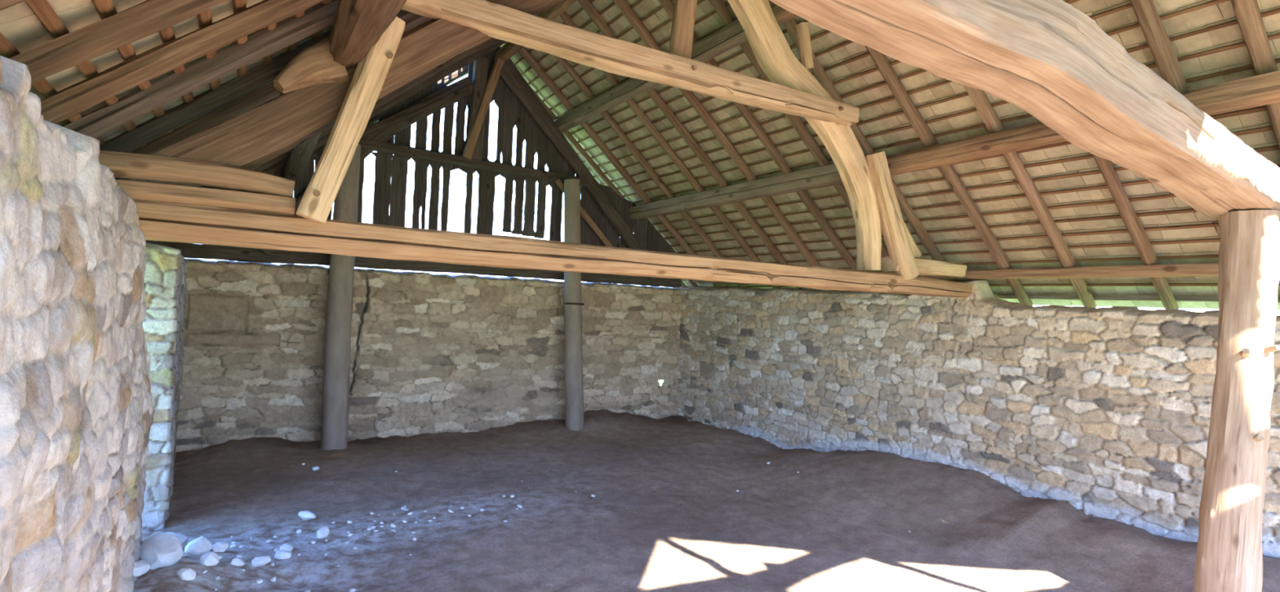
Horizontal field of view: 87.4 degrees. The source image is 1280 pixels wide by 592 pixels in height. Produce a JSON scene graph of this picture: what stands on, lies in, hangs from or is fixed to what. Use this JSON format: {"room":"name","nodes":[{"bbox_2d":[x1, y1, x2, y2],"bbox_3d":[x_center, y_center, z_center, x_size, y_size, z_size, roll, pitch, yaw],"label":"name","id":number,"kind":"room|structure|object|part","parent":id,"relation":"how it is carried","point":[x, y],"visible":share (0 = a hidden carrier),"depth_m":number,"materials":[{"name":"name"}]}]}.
{"room":"farm building","nodes":[
{"label":"farm building","id":0,"kind":"room"},
{"bbox_2d":[0,55,152,591],"bbox_3d":[-1.949,0.807,1.756,0.713,2.808,6.262,3,-1,-30],"label":"wall","id":1,"kind":"structure","parent":0,"point":[76,398],"depth_m":2.00,"materials":[{"name":"stone"}]},
{"bbox_2d":[141,242,187,533],"bbox_3d":[-4.782,0.844,6.498,0.624,2.622,3.384,3,-1,-31],"label":"wall","id":2,"kind":"structure","parent":0,"point":[165,285],"depth_m":5.30,"materials":[{"name":"stone"}]},
{"bbox_2d":[145,240,173,248],"bbox_3d":[-4.296,-0.517,5.678,0.175,0.150,4.950,3,-1,-30],"label":"plate","id":3,"kind":"object","parent":2,"relation":"on","point":[159,242],"visible":0.06,"depth_m":6.78,"materials":[{"name":"brown wood"}]},
{"bbox_2d":[0,0,431,146],"bbox_3d":[-1.758,-1.977,4.620,4.381,3.491,11.205,3,-1,-30],"label":"ceiling","id":4,"kind":"structure","parent":0,"point":[28,24],"depth_m":2.77,"materials":[{"name":"wood"}]},
{"bbox_2d":[0,0,26,10],"bbox_3d":[-0.406,-1.928,2.552,4.322,3.482,0.142,3,-1,-31],"label":"rafter","id":5,"kind":"object","parent":4,"relation":"attached to","point":[4,4],"visible":1,"depth_m":1.79,"materials":[{"name":"brown wood"}]},
{"bbox_2d":[8,0,229,84],"bbox_3d":[-0.708,-1.934,3.073,4.326,3.486,0.126,3,-1,-30],"label":"rafter","id":6,"kind":"object","parent":4,"relation":"attached to","point":[148,17],"visible":0.91,"depth_m":2.37,"materials":[{"name":"brown wood"}]},
{"bbox_2d":[40,0,324,123],"bbox_3d":[-0.978,-1.943,3.536,4.320,3.484,0.137,3,-1,-30],"label":"rafter","id":7,"kind":"object","parent":4,"relation":"attached to","point":[72,100],"visible":0.88,"depth_m":2.88,"materials":[{"name":"brown wood"}]},
{"bbox_2d":[61,0,338,138],"bbox_3d":[-1.271,-1.964,4.003,4.323,3.491,0.140,3,-1,-30],"label":"rafter","id":8,"kind":"object","parent":4,"relation":"attached to","point":[95,123],"visible":0.67,"depth_m":3.41,"materials":[{"name":"brown wood"}]},
{"bbox_2d":[99,8,409,152],"bbox_3d":[-1.575,-1.972,4.525,4.320,3.490,0.136,3,-1,-30],"label":"rafter","id":9,"kind":"object","parent":4,"relation":"attached to","point":[210,100],"visible":0.44,"depth_m":3.92,"materials":[{"name":"brown wood"}]},
{"bbox_2d":[129,12,430,155],"bbox_3d":[-1.817,-1.977,4.938,4.325,3.496,0.134,3,-1,-30],"label":"rafter","id":10,"kind":"object","parent":4,"relation":"attached to","point":[264,94],"visible":0.2,"depth_m":4.38,"materials":[{"name":"brown wood"}]},
{"bbox_2d":[274,64,468,173],"bbox_3d":[-4.152,-2.020,8.930,4.326,3.492,0.145,3,-1,-31],"label":"rafter","id":11,"kind":"object","parent":4,"relation":"attached to","point":[464,69],"visible":0.05,"depth_m":9.70,"materials":[{"name":"brown wood"}]},
{"bbox_2d":[252,37,498,171],"bbox_3d":[-3.417,-2.005,7.676,4.324,3.493,0.130,3,-1,-30],"label":"rafter","id":12,"kind":"object","parent":4,"relation":"attached to","point":[464,55],"visible":0.23,"depth_m":8.04,"materials":[{"name":"brown wood"}]},
{"bbox_2d":[261,39,506,173],"bbox_3d":[-3.786,-2.014,8.304,4.327,3.495,0.127,3,-1,-30],"label":"rafter","id":13,"kind":"object","parent":4,"relation":"attached to","point":[440,75],"visible":0.24,"depth_m":8.77,"materials":[{"name":"brown wood"}]},
{"bbox_2d":[314,71,467,159],"bbox_3d":[-4.342,-2.023,9.253,4.323,3.494,0.135,3,-1,-30],"label":"rafter","id":14,"kind":"object","parent":4,"relation":"attached to","point":[465,73],"visible":0.03,"depth_m":10.13,"materials":[{"name":"brown wood"}]},
{"bbox_2d":[175,257,685,451],"bbox_3d":[-2.472,0.987,9.987,8.360,2.630,0.577,3,-1,-30],"label":"wall","id":15,"kind":"structure","parent":0,"point":[430,353],"depth_m":9.29,"materials":[{"name":"stone"}]},
{"bbox_2d":[167,241,681,287],"bbox_3d":[-2.487,-0.404,9.731,7.301,0.208,0.224,3,-1,-30],"label":"tie beam","id":16,"kind":"structure","parent":15,"relation":"on","point":[188,250],"depth_m":9.11,"materials":[{"name":"brown wood"}]},
{"bbox_2d":[258,57,655,279],"bbox_3d":[-2.123,-1.941,9.678,5.916,3.131,0.330,3,-1,-30],"label":"frame","id":17,"kind":"object","parent":16,"relation":"on","point":[375,136],"visible":0.72,"depth_m":9.55,"materials":[{"name":"brown wood"}]},
{"bbox_2d":[282,132,321,186],"bbox_3d":[-3.335,-1.463,6.618,0.197,0.192,5.580,3,-1,-30],"label":"roof purlin","id":18,"kind":"structure","parent":17,"relation":"on","point":[299,158],"depth_m":6.85,"materials":[{"name":"brown wood"}]},
{"bbox_3d":[-2.407,-1.910,9.577,3.652,0.148,0.121,5,-2,-30],"label":"rail","id":19,"kind":"part","parent":17,"relation":"part of","materials":[{"name":"brown wood"}]},
{"bbox_3d":[-2.325,-2.670,9.593,0.210,1.461,0.157,5,-2,-30],"label":"king post","id":20,"kind":"part","parent":17,"relation":"part of","materials":[{"name":"brown wood"}]},
{"bbox_2d":[493,0,577,61],"bbox_3d":[0.282,-3.439,5.861,0.157,0.208,10.701,3,-1,-30],"label":"ridge beam","id":21,"kind":"structure","parent":17,"relation":"on","point":[507,51],"depth_m":8.25,"materials":[{"name":"brown wood"}]},
{"bbox_2d":[195,46,675,253],"bbox_3d":[-2.389,-2.111,9.760,7.358,3.262,0.046,3,-1,-30],"label":"wall","id":22,"kind":"structure","parent":0,"point":[391,171],"depth_m":9.85,"materials":[{"name":"brown wood"}]},
{"bbox_2d":[658,379,663,385],"bbox_3d":[0.471,2.332,4.936,120.000,0.403,120.000,3,-1,-30],"label":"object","id":23,"kind":"structure","parent":0,"point":[660,381],"depth_m":20.43,"materials":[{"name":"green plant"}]},
{"bbox_2d":[133,408,1279,591],"bbox_3d":[0.285,1.870,5.190,8.295,0.480,11.235,3,-1,-30],"label":"floor","id":24,"kind":"structure","parent":0,"point":[666,513],"depth_m":5.96,"materials":[{"name":"soil"}]},
{"bbox_2d":[133,560,150,577],"bbox_3d":[-3.016,1.638,4.023,0.105,0.088,0.125,3,-1,-11],"label":"rubble stone","id":25,"kind":"object","parent":24,"relation":"on","point":[141,566],"visible":0.62,"depth_m":4.01,"materials":[{"name":"stone"}]},
{"bbox_2d":[139,531,183,569],"bbox_3d":[-3.081,1.637,4.301,0.235,0.200,0.353,3,-1,-44],"label":"rubble stone","id":26,"kind":"object","parent":24,"relation":"on","point":[159,549],"visible":0.81,"depth_m":4.23,"materials":[{"name":"stone"}]},
{"bbox_2d":[164,532,188,546],"bbox_3d":[-3.324,1.736,4.736,0.159,0.137,0.234,2,-1,44],"label":"rubble stone","id":27,"kind":"object","parent":24,"relation":"on","point":[184,539],"visible":0.26,"depth_m":4.77,"materials":[{"name":"stone"}]},
{"bbox_2d":[176,568,195,580],"bbox_3d":[-2.762,1.696,4.084,0.101,0.078,0.089,2,-1,25],"label":"rubble stone","id":28,"kind":"object","parent":24,"relation":"on","point":[187,574],"visible":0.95,"depth_m":4.06,"materials":[{"name":"stone"}]},
{"bbox_2d":[184,536,212,555],"bbox_3d":[-3.075,1.744,4.648,0.181,0.133,0.164,2,-1,38],"label":"rubble stone","id":29,"kind":"object","parent":24,"relation":"on","point":[201,545],"visible":0.87,"depth_m":4.60,"materials":[{"name":"stone"}]},
{"bbox_2d":[199,551,218,565],"bbox_3d":[-2.834,1.736,4.406,0.098,0.100,0.108,2,-1,20],"label":"rubble stone","id":30,"kind":"object","parent":24,"relation":"on","point":[209,558],"visible":0.88,"depth_m":4.38,"materials":[{"name":"stone"}]},
{"bbox_2d":[210,541,228,551],"bbox_3d":[-3.002,1.794,4.781,0.116,0.079,0.096,3,-1,-44],"label":"rubble stone","id":31,"kind":"object","parent":24,"relation":"on","point":[222,546],"visible":0.88,"depth_m":4.75,"materials":[{"name":"stone"}]},
{"bbox_2d":[230,557,244,565],"bbox_3d":[-2.722,1.804,4.543,0.083,0.061,0.086,3,-1,-15],"label":"rubble stone","id":32,"kind":"object","parent":24,"relation":"on","point":[236,561],"visible":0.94,"depth_m":4.52,"materials":[{"name":"stone"}]},
{"bbox_2d":[256,578,262,583],"bbox_3d":[-2.459,1.842,4.330,0.032,0.024,0.039,2,-1,45],"label":"chip","id":33,"kind":"object","parent":24,"relation":"on","point":[260,580],"visible":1,"depth_m":4.32,"materials":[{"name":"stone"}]},
{"bbox_2d":[251,555,271,566],"bbox_3d":[-2.616,1.834,4.628,0.118,0.070,0.098,3,-1,-24],"label":"rubble stone","id":34,"kind":"object","parent":24,"relation":"on","point":[257,561],"visible":1,"depth_m":4.60,"materials":[{"name":"stone"}]},
{"bbox_2d":[274,549,291,559],"bbox_3d":[-2.570,1.865,4.831,0.098,0.063,0.094,2,-1,12],"label":"rubble stone","id":35,"kind":"object","parent":24,"relation":"on","point":[280,554],"visible":1,"depth_m":4.80,"materials":[{"name":"stone"}]},
{"bbox_2d":[279,542,293,551],"bbox_3d":[-2.634,1.877,4.991,0.103,0.052,0.085,2,-1,26],"label":"rubble stone","id":36,"kind":"object","parent":24,"relation":"on","point":[288,547],"visible":0.8,"depth_m":4.97,"materials":[{"name":"stone"}]},
{"bbox_2d":[297,510,315,519],"bbox_3d":[-2.856,1.881,5.742,0.154,0.089,0.109,2,-1,21],"label":"rubble stone","id":37,"kind":"object","parent":24,"relation":"on","point":[305,515],"visible":1,"depth_m":5.71,"materials":[{"name":"stone"}]},
{"bbox_2d":[311,466,319,470],"bbox_3d":[-3.550,1.888,7.333,0.073,0.047,0.072,3,-1,-23],"label":"rubble stone","id":38,"kind":"object","parent":24,"relation":"on","point":[314,468],"visible":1,"depth_m":7.31,"materials":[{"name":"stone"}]},
{"bbox_2d":[316,526,328,538],"bbox_3d":[-2.539,1.894,5.370,0.093,0.077,0.133,3,-1,-34],"label":"rubble stone","id":39,"kind":"object","parent":24,"relation":"on","point":[323,531],"visible":1,"depth_m":5.34,"materials":[{"name":"stone"}]},
{"bbox_2d":[320,143,360,449],"bbox_3d":[-3.775,0.050,8.455,0.324,3.954,0.317,3,-1,-30],"label":"post","id":40,"kind":"object","parent":24,"relation":"on","point":[336,362],"visible":0.76,"depth_m":8.33,"materials":[{"name":"grey wood"}]},
{"bbox_2d":[349,588,355,591],"bbox_3d":[-1.875,1.919,4.370,0.041,0.027,0.038,3,-1,-29],"label":"chip","id":41,"kind":"object","parent":24,"relation":"on","point":[350,589],"visible":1,"depth_m":4.36,"materials":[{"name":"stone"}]},
{"bbox_2d":[564,178,584,431],"bbox_3d":[-0.988,0.219,10.090,0.491,3.917,0.290,3,-1,-36],"label":"post","id":42,"kind":"object","parent":24,"relation":"on","point":[573,355],"visible":0.9,"depth_m":9.98,"materials":[{"name":"grey wood"}]},
{"bbox_2d":[563,302,584,305],"bbox_3d":[-0.995,0.117,10.089,0.316,0.030,0.316,3,-1,-30],"label":"strap","id":43,"kind":"object","parent":42,"relation":"attached to","point":[564,303],"visible":0.88,"depth_m":9.96,"materials":[{"name":"brown"}]},
{"bbox_2d":[1192,209,1279,591],"bbox_3d":[3.772,0.813,4.208,0.538,2.703,0.351,3,-1,-25],"label":"post","id":44,"kind":"object","parent":24,"relation":"on","point":[1229,553],"visible":1,"depth_m":4.15,"materials":[{"name":"brown wood"}]},
{"bbox_2d":[769,0,1279,220],"bbox_3d":[1.953,-1.000,3.193,5.636,0.893,0.392,3,-1,-30],"label":"beam","id":45,"kind":"structure","parent":44,"relation":"on","point":[1049,60],"depth_m":3.10,"materials":[{"name":"brown wood"}]},
{"bbox_2d":[510,0,1279,310],"bbox_3d":[2.111,-1.757,6.886,4.061,3.521,11.206,3,-1,-30],"label":"ceiling","id":46,"kind":"structure","parent":0,"point":[1206,37],"depth_m":6.47,"materials":[{"name":"wood"}]},
{"bbox_2d":[526,81,698,287],"bbox_3d":[-0.456,-1.784,11.072,4.043,3.565,0.113,3,-1,-30],"label":"rafter","id":47,"kind":"object","parent":46,"relation":"attached to","point":[569,136],"visible":0.34,"depth_m":10.80,"materials":[{"name":"brown wood"}]},
{"bbox_2d":[518,46,722,287],"bbox_3d":[-0.118,-1.777,10.493,4.041,3.561,0.125,3,-1,-30],"label":"rafter","id":48,"kind":"object","parent":46,"relation":"attached to","point":[523,51],"visible":0.78,"depth_m":10.22,"materials":[{"name":"brown wood"}]},
{"bbox_2d":[595,178,687,288],"bbox_3d":[-0.657,-1.786,11.411,4.042,3.568,0.113,3,-1,-30],"label":"rafter","id":49,"kind":"object","parent":46,"relation":"attached to","point":[682,283],"visible":0.02,"depth_m":12.24,"materials":[{"name":"brown wood"}]},
{"bbox_2d":[554,55,747,287],"bbox_3d":[0.223,-1.771,9.912,4.047,3.568,0.102,3,-1,-31],"label":"rafter","id":50,"kind":"object","parent":46,"relation":"attached to","point":[564,63],"visible":0.65,"depth_m":9.75,"materials":[{"name":"brown wood"}]},
{"bbox_2d":[560,11,781,288],"bbox_3d":[0.602,-1.762,9.263,4.045,3.564,0.108,3,-1,-30],"label":"rafter","id":51,"kind":"object","parent":46,"relation":"attached to","point":[566,18],"visible":0.57,"depth_m":9.18,"materials":[{"name":"brown wood"}]},
{"bbox_2d":[553,0,776,133],"bbox_3d":[-0.153,-2.619,8.512,0.173,0.224,5.700,3,-1,-30],"label":"purlin","id":52,"kind":"structure","parent":51,"relation":"attached to","point":[731,35],"depth_m":8.22,"materials":[{"name":"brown wood"}]},
{"bbox_2d":[629,156,866,219],"bbox_3d":[0.963,-1.348,9.266,0.188,0.218,5.550,3,-1,-30],"label":"purlin","id":53,"kind":"structure","parent":51,"relation":"attached to","point":[824,175],"depth_m":8.49,"materials":[{"name":"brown wood"}]},
{"bbox_2d":[886,70,1279,176],"bbox_3d":[3.107,-1.290,5.540,0.214,0.196,3.451,3,-1,-30],"label":"purlin","id":54,"kind":"structure","parent":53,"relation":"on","point":[1264,89],"depth_m":5.35,"materials":[{"name":"brown wood"}]},
{"bbox_2d":[577,0,806,288],"bbox_3d":[0.868,-1.758,8.809,4.046,3.563,0.133,3,-1,-30],"label":"rafter","id":55,"kind":"object","parent":46,"relation":"attached to","point":[587,6],"visible":0.58,"depth_m":8.67,"materials":[{"name":"brown wood"}]},
{"bbox_2d":[613,0,838,290],"bbox_3d":[1.162,-1.752,8.303,4.044,3.565,0.126,3,-1,-30],"label":"rafter","id":56,"kind":"object","parent":46,"relation":"attached to","point":[623,5],"visible":0.7,"depth_m":8.17,"materials":[{"name":"brown wood"}]},
{"bbox_2d":[657,0,856,270],"bbox_3d":[1.484,-1.748,7.755,4.048,3.563,0.121,3,-1,-30],"label":"rafter","id":57,"kind":"object","parent":46,"relation":"attached to","point":[668,5],"visible":0.52,"depth_m":7.81,"materials":[{"name":"brown wood"}]},
{"bbox_2d":[708,0,888,257],"bbox_3d":[1.787,-1.740,7.235,4.043,3.563,0.122,3,-1,-31],"label":"rafter","id":58,"kind":"object","parent":46,"relation":"attached to","point":[719,6],"visible":0.38,"depth_m":7.16,"materials":[{"name":"brown wood"}]},
{"bbox_2d":[782,17,959,281],"bbox_3d":[2.105,-1.734,6.689,4.043,3.560,0.119,3,-1,-31],"label":"rafter","id":59,"kind":"object","parent":46,"relation":"attached to","point":[818,71],"visible":0.48,"depth_m":6.78,"materials":[{"name":"brown wood"}]},
{"bbox_2d":[865,45,1032,306],"bbox_3d":[2.450,-1.727,6.102,4.045,3.564,0.125,3,-1,-30],"label":"rafter","id":60,"kind":"object","parent":46,"relation":"attached to","point":[881,60],"visible":0.81,"depth_m":6.37,"materials":[{"name":"brown wood"}]},
{"bbox_2d":[997,293,1017,298],"bbox_3d":[3.976,0.005,7.235,0.036,0.046,0.208,3,-1,-30],"label":"plate","id":61,"kind":"object","parent":46,"relation":"attached to","point":[999,296],"depth_m":7.22,"materials":[{"name":"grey wood"}]},
{"bbox_2d":[964,85,1097,307],"bbox_3d":[2.770,-1.719,5.556,4.041,3.565,0.123,3,-1,-31],"label":"rafter","id":62,"kind":"object","parent":46,"relation":"attached to","point":[987,113],"visible":0.62,"depth_m":5.96,"materials":[{"name":"brown wood"}]},
{"bbox_2d":[1027,293,1079,299],"bbox_3d":[4.217,0.011,6.824,0.036,0.051,0.505,3,-1,-30],"label":"plate","id":63,"kind":"object","parent":46,"relation":"attached to","point":[1037,296],"depth_m":6.81,"materials":[{"name":"grey wood"}]},
{"bbox_2d":[1092,294,1160,301],"bbox_3d":[4.545,0.017,6.263,0.036,0.053,0.560,3,-1,-30],"label":"plate","id":64,"kind":"object","parent":46,"relation":"attached to","point":[1157,298],"depth_m":6.24,"materials":[{"name":"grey wood"}]},
{"bbox_2d":[1092,153,1179,309],"bbox_3d":[3.103,-1.714,4.988,4.044,3.563,0.111,3,-1,-30],"label":"rafter","id":65,"kind":"object","parent":46,"relation":"attached to","point":[1131,220],"visible":0.46,"depth_m":5.56,"materials":[{"name":"brown wood"}]},
{"bbox_2d":[770,3,797,25],"bbox_3d":[2.308,-2.554,4.304,0.192,0.188,4.450,3,-1,-30],"label":"purlin","id":66,"kind":"structure","parent":65,"relation":"attached to","point":[783,15],"depth_m":5.99,"materials":[{"name":"brown wood"}]},
{"bbox_2d":[1129,0,1218,223],"bbox_3d":[3.421,-1.708,4.445,4.044,3.570,0.131,3,-1,-30],"label":"rafter","id":67,"kind":"object","parent":46,"relation":"attached to","point":[1153,30],"visible":0.21,"depth_m":4.42,"materials":[{"name":"brown wood"}]},
{"bbox_2d":[1173,295,1218,302],"bbox_3d":[4.817,0.024,5.797,0.036,0.050,0.313,3,-1,-30],"label":"plate","id":68,"kind":"object","parent":46,"relation":"attached to","point":[1178,298],"depth_m":5.78,"materials":[{"name":"grey wood"}]},
{"bbox_2d":[1231,0,1279,149],"bbox_3d":[3.657,-1.703,4.036,4.043,3.563,0.124,3,-1,-31],"label":"rafter","id":69,"kind":"object","parent":46,"relation":"attached to","point":[1247,13],"visible":0.79,"depth_m":4.08,"materials":[{"name":"brown wood"}]},
{"bbox_2d":[675,279,1279,558],"bbox_3d":[3.493,1.171,7.301,0.654,2.701,10.342,3,-1,-30],"label":"wall","id":70,"kind":"structure","parent":0,"point":[1105,412],"depth_m":6.83,"materials":[{"name":"stone"}]},
{"bbox_2d":[98,0,973,297],"bbox_3d":[0.373,-1.740,5.258,7.703,3.225,0.419,3,-1,-30],"label":"roof truss","id":71,"kind":"object","parent":70,"relation":"on","point":[203,187],"visible":0.96,"depth_m":4.29,"materials":[{"name":"brown wood"}]},
{"bbox_2d":[328,0,406,69],"bbox_3d":[-0.546,-1.457,2.027,0.290,0.303,4.884,3,-2,-31],"label":"wooden beam","id":72,"kind":"structure","parent":71,"relation":"on","point":[358,25],"depth_m":3.35,"materials":[{"name":"brown wood"}]},
{"bbox_3d":[0.388,-2.542,5.366,0.185,1.607,0.204,7,-3,-4],"label":"king post","id":73,"kind":"part","parent":71,"relation":"part of","materials":[{"name":"brown wood"}]},
{"bbox_2d":[693,262,1218,282],"bbox_3d":[3.441,-0.231,7.340,0.150,0.111,9.800,3,-1,-30],"label":"plate","id":74,"kind":"object","parent":70,"relation":"on","point":[1185,269],"visible":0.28,"depth_m":6.07,"materials":[{"name":"brown wood"}]}
]}

